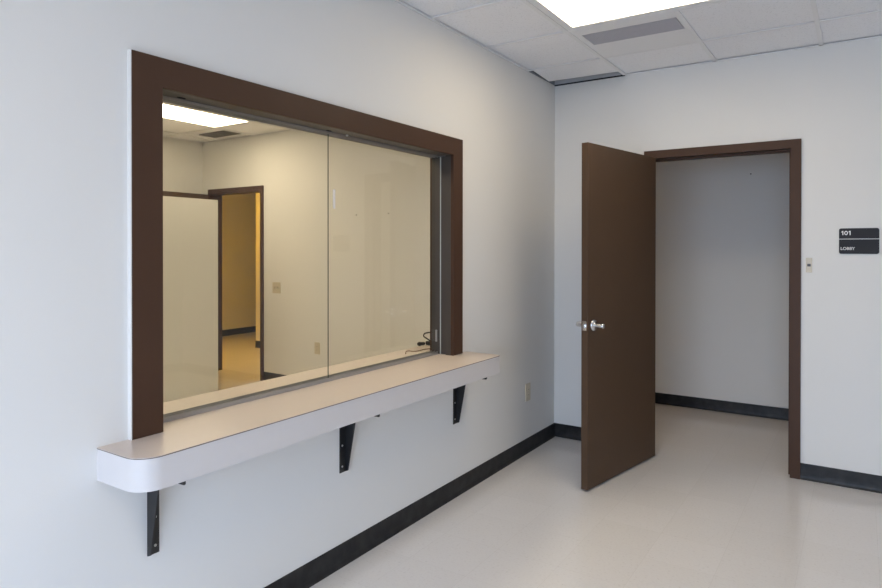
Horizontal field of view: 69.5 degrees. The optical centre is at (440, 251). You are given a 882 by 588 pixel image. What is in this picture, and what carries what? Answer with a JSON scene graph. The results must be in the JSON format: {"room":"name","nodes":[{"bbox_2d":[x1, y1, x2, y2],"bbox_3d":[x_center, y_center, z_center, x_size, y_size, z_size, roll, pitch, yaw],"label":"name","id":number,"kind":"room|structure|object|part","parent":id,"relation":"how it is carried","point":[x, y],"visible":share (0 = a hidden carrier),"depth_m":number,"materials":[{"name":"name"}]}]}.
{"room":"waiting room","nodes":[
{"label":"waiting room","id":0,"kind":"room"},
{"bbox_2d":[163,137,202,193],"bbox_3d":[-4.728,-0.110,4.950,0.140,3.100,6.550,0,0,33],"label":"wall","id":1,"kind":"structure","parent":0,"point":[182,160],"depth_m":7.41,"materials":[{"name":"beige paint"}]},
{"bbox_2d":[163,102,294,143],"bbox_3d":[-2.808,-1.307,3.677,4.460,0.051,6.550,0,0,33],"label":"ceiling","id":2,"kind":"structure","parent":0,"point":[173,129],"depth_m":6.79,"materials":[{"name":"tile"}]},
{"bbox_2d":[163,103,250,127],"bbox_3d":[-2.455,-1.340,5.994,0.592,0.089,1.213,0,0,33],"label":"ceiling light","id":3,"kind":"object","parent":2,"relation":"attached to","point":[171,112],"visible":0.43,"depth_m":6.15,"materials":[{"name":"white plastic"}]},
{"bbox_2d":[199,130,239,137],"bbox_3d":[-2.439,-1.310,7.019,0.455,0.029,0.205,0,0,33],"label":"ceiling vent","id":4,"kind":"object","parent":2,"relation":"in","point":[223,133],"visible":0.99,"depth_m":7.01,"materials":[{"name":"grey metal"}]},
{"bbox_2d":[202,132,236,137],"bbox_3d":[-2.439,-1.299,7.019,0.429,0.008,0.179,0,0,33],"label":"grille","id":5,"kind":"object","parent":4,"relation":"attached to","point":[213,134],"depth_m":7.01,"materials":[{"name":"grey metal"}]},
{"bbox_2d":[222,193,255,329],"bbox_3d":[-3.195,-0.145,11.450,0.140,3.100,5.710,0,0,33],"label":"wall","id":6,"kind":"structure","parent":0,"point":[238,211],"depth_m":10.90,"materials":[{"name":"beige paint"}]},
{"bbox_2d":[222,326,255,335],"bbox_3d":[-3.131,1.354,11.415,0.016,0.102,5.710,0,0,33],"label":"baseboard","id":7,"kind":"structure","parent":6,"relation":"attached to","point":[235,331],"depth_m":10.90,"materials":[{"name":"black rubber"}]},
{"bbox_2d":[0,0,554,587],"bbox_3d":[-0.930,-0.093,2.354,0.140,3.100,6.400,0,0,33],"label":"wall","id":8,"kind":"structure","parent":0,"point":[253,522],"depth_m":2.34,"materials":[{"name":"white paint"}]},
{"bbox_2d":[147,481,185,555],"bbox_3d":[-0.893,0.872,2.103,0.206,0.307,0.042,0,0,33],"label":"bracket","id":9,"kind":"object","parent":8,"relation":"attached to","point":[152,497],"visible":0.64,"depth_m":2.13,"materials":[{"name":"black metal"}]},
{"bbox_2d":[127,49,462,439],"bbox_3d":[-0.513,-0.013,2.984,0.178,1.304,2.071,0,0,33],"label":"window","id":10,"kind":"structure","parent":8,"relation":"in","point":[152,80],"depth_m":2.46,"materials":[{"name":"brown wood"}]},
{"bbox_3d":[-0.789,0.025,2.619,0.006,1.160,0.926,0,0,33],"label":"sliding pane","id":11,"kind":"part","parent":10,"relation":"part of","materials":[{"name":"clear glass"}]},
{"bbox_3d":[-0.512,0.625,2.992,0.140,0.028,1.886,0,0,33],"label":"sill","id":12,"kind":"part","parent":10,"relation":"part of","materials":[{"name":"beige laminate"}]},
{"bbox_3d":[-0.515,-0.255,3.064,0.002,0.092,0.015,0,0,33],"label":"finger pull","id":13,"kind":"part","parent":10,"relation":"part of","materials":[{"name":"white plastic"}]},
{"bbox_3d":[-0.287,0.021,3.418,0.006,1.160,0.918,0,0,33],"label":"sliding pane","id":14,"kind":"part","parent":10,"relation":"part of","materials":[{"name":"clear glass"}]},
{"bbox_3d":[-0.579,-0.028,3.030,0.018,1.276,2.068,0,0,33],"label":"office casing","id":15,"kind":"part","parent":10,"relation":"part of","materials":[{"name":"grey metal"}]},
{"bbox_2d":[97,351,499,492],"bbox_3d":[-0.365,0.663,2.872,0.238,0.103,2.248,0,0,33],"label":"countertop","id":16,"kind":"structure","parent":8,"relation":"attached to","point":[172,456],"depth_m":2.35,"materials":[{"name":"laminate"}]},
{"bbox_2d":[339,414,379,472],"bbox_3d":[-0.371,0.868,2.893,0.206,0.307,0.042,0,0,33],"label":"bracket","id":17,"kind":"object","parent":8,"relation":"attached to","point":[346,433],"visible":0.62,"depth_m":2.95,"materials":[{"name":"black metal"}]},
{"bbox_2d":[264,423,554,587],"bbox_3d":[-0.866,1.406,2.319,0.016,0.102,6.400,0,0,33],"label":"baseboard","id":18,"kind":"structure","parent":8,"relation":"attached to","point":[326,564],"depth_m":3.32,"materials":[{"name":"black rubber"}]},
{"bbox_2d":[453,377,486,423],"bbox_3d":[0.168,0.864,3.711,0.206,0.307,0.042,0,0,33],"label":"bracket","id":19,"kind":"object","parent":8,"relation":"attached to","point":[458,393],"visible":0.62,"depth_m":3.77,"materials":[{"name":"black metal"}]},
{"bbox_2d":[525,383,529,401],"bbox_3d":[0.628,1.011,4.588,0.009,0.125,0.076,0,0,33],"label":"wall outlet","id":20,"kind":"object","parent":8,"relation":"attached to","point":[527,386],"visible":1,"depth_m":4.58,"materials":[{"name":"beige plastic"}]},
{"bbox_2d":[256,153,788,407],"bbox_3d":[1.507,-0.115,6.592,10.220,3.100,0.320,0,0,33],"label":"wall","id":21,"kind":"structure","parent":0,"point":[722,308],"depth_m":5.73,"materials":[{"name":"white paint"}]},
{"bbox_2d":[255,341,259,347],"bbox_3d":[-0.883,1.373,8.191,4.480,0.102,0.016,0,0,33],"label":"baseboard","id":22,"kind":"structure","parent":21,"relation":"attached to","point":[257,345],"depth_m":9.40,"materials":[{"name":"black rubber"}]},
{"bbox_2d":[655,392,787,420],"bbox_3d":[3.225,1.392,5.265,5.600,0.102,0.016,0,0,33],"label":"baseboard","id":23,"kind":"structure","parent":21,"relation":"attached to","point":[762,411],"depth_m":5.72,"materials":[{"name":"black rubber"}]},
{"bbox_2d":[203,35,881,475],"bbox_3d":[0.912,-0.108,5.146,9.340,3.100,0.290,0,0,33],"label":"wall","id":24,"kind":"structure","parent":0,"point":[827,97],"depth_m":4.75,"materials":[{"name":"white paint"}]},
{"bbox_2d":[163,185,263,380],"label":"door frame","id":25,"kind":"structure","parent":24,"relation":"in","point":[213,194],"depth_m":7.28,"materials":[{"name":"brown wood"}]},
{"bbox_3d":[-2.325,0.344,7.374,0.955,2.167,0.180,0,0,33],"label":"frame","id":26,"kind":"part","parent":25,"relation":"part of","materials":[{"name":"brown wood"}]},
{"bbox_2d":[263,372,285,380],"bbox_3d":[-0.560,1.385,6.121,3.380,0.102,0.016,0,0,33],"label":"baseboard","id":27,"kind":"structure","parent":24,"relation":"attached to","point":[267,375],"depth_m":6.99,"materials":[{"name":"black rubber"}]},
{"bbox_2d":[272,282,279,292],"bbox_3d":[-1.799,0.391,6.933,0.122,0.120,0.017,0,0,33],"label":"light switch","id":28,"kind":"object","parent":24,"relation":"attached to","point":[275,285],"visible":1,"depth_m":6.93,"materials":[{"name":"beige plastic"}]},
{"bbox_2d":[315,342,319,353],"bbox_3d":[-1.286,1.001,6.603,0.076,0.122,0.009,0,0,33],"label":"wall outlet","id":29,"kind":"object","parent":24,"relation":"attached to","point":[317,345],"visible":1,"depth_m":6.60,"materials":[{"name":"beige plastic"}]},
{"bbox_2d":[555,423,580,440],"bbox_3d":[1.177,1.394,4.795,0.698,0.102,0.016,0,0,33],"label":"baseboard","id":30,"kind":"structure","parent":24,"relation":"attached to","point":[561,430],"depth_m":4.92,"materials":[{"name":"black rubber"}]},
{"bbox_2d":[576,139,801,490],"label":"door","id":31,"kind":"structure","parent":24,"relation":"in","point":[617,323],"depth_m":4.07,"materials":[{"name":"brown wood"}]},
{"bbox_3d":[0.867,0.447,3.842,0.027,0.058,0.002,0,0,44],"label":"latch plate","id":32,"kind":"part","parent":31,"relation":"part of","materials":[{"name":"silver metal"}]},
{"bbox_3d":[0.955,0.447,3.849,0.073,0.072,0.072,0,0,44],"label":"knob","id":33,"kind":"part","parent":31,"relation":"part of","materials":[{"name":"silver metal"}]},
{"bbox_3d":[1.924,0.362,4.390,0.989,2.170,0.180,0,0,33],"label":"frame","id":34,"kind":"part","parent":31,"relation":"part of","materials":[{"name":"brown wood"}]},
{"bbox_2d":[806,258,811,271],"bbox_3d":[2.333,0.084,4.029,0.034,0.092,0.011,0,0,33],"label":"light switch","id":35,"kind":"object","parent":24,"relation":"attached to","point":[808,260],"visible":1,"depth_m":4.03,"materials":[{"name":"beige plastic"}]},
{"bbox_2d":[800,463,881,493],"bbox_3d":[3.509,1.404,3.256,2.913,0.102,0.016,0,0,33],"label":"baseboard","id":36,"kind":"structure","parent":24,"relation":"attached to","point":[809,472],"depth_m":3.94,"materials":[{"name":"black rubber"}]},
{"bbox_2d":[839,228,878,253],"bbox_3d":[2.554,-0.067,3.885,0.206,0.157,0.008,0,0,33],"label":"room sign","id":37,"kind":"object","parent":24,"relation":"attached to","point":[851,240],"visible":1,"depth_m":3.88,"materials":[{"name":"grey plastic"}]},
{"bbox_3d":[2.554,-0.113,3.885,0.206,0.066,0.007,0,0,33],"label":"number panel","id":38,"kind":"part","parent":37,"relation":"part of","materials":[{"name":"grey plastic"}]},
{"bbox_3d":[2.554,-0.034,3.885,0.206,0.091,0.007,0,0,33],"label":"name panel","id":39,"kind":"part","parent":37,"relation":"part of","materials":[{"name":"grey plastic"}]},
{"bbox_2d":[218,332,881,587],"bbox_3d":[-0.250,1.500,5.447,12.200,0.120,12.900,0,0,33],"label":"floor","id":40,"kind":"structure","parent":0,"point":[717,504],"depth_m":3.35,"materials":[{"name":"tile"}]},
{"bbox_2d":[163,196,217,402],"bbox_3d":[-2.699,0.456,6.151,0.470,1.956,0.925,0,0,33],"label":"door","id":41,"kind":"structure","parent":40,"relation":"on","point":[190,225],"depth_m":6.14,"materials":[{"name":"beige wood"}]},
{"bbox_2d":[163,345,429,413],"bbox_3d":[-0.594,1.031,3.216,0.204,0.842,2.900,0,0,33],"label":"countertop","id":42,"kind":"structure","parent":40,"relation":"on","point":[193,401],"depth_m":3.00,"materials":[{"name":"beige laminate"}]},
{"bbox_2d":[417,332,429,345],"bbox_3d":[0.013,0.561,4.224,0.057,0.088,0.443,0,0,42],"label":"power adapter","id":43,"kind":"object","parent":42,"relation":"on","point":[427,342],"visible":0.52,"depth_m":4.09,"materials":[{"name":"black plastic"}]},
{"bbox_2d":[395,0,881,85],"bbox_3d":[1.049,-1.303,1.042,4.600,0.056,6.400,0,0,33],"label":"ceiling","id":44,"kind":"structure","parent":0,"point":[518,32],"depth_m":3.74,"materials":[{"name":"tile"}]},
{"bbox_2d":[527,0,721,30],"bbox_3d":[1.090,-1.338,3.150,1.213,0.089,0.592,0,0,33],"label":"ceiling light","id":45,"kind":"object","parent":44,"relation":"attached to","point":[570,14],"visible":1,"depth_m":3.39,"materials":[{"name":"white plastic"}]},
{"bbox_2d":[570,12,696,56],"bbox_3d":[1.173,-1.312,3.839,0.592,0.029,0.592,0,0,33],"label":"ceiling vent","id":46,"kind":"object","parent":44,"relation":"in","point":[663,30],"visible":0.99,"depth_m":3.81,"materials":[{"name":"white metal"}]},
{"bbox_2d":[582,17,684,44],"bbox_3d":[1.129,-1.300,3.748,0.546,0.008,0.219,0,0,33],"label":"grille","id":47,"kind":"object","parent":46,"relation":"attached to","point":[669,24],"depth_m":3.74,"materials":[{"name":"grey metal"}]}
]}

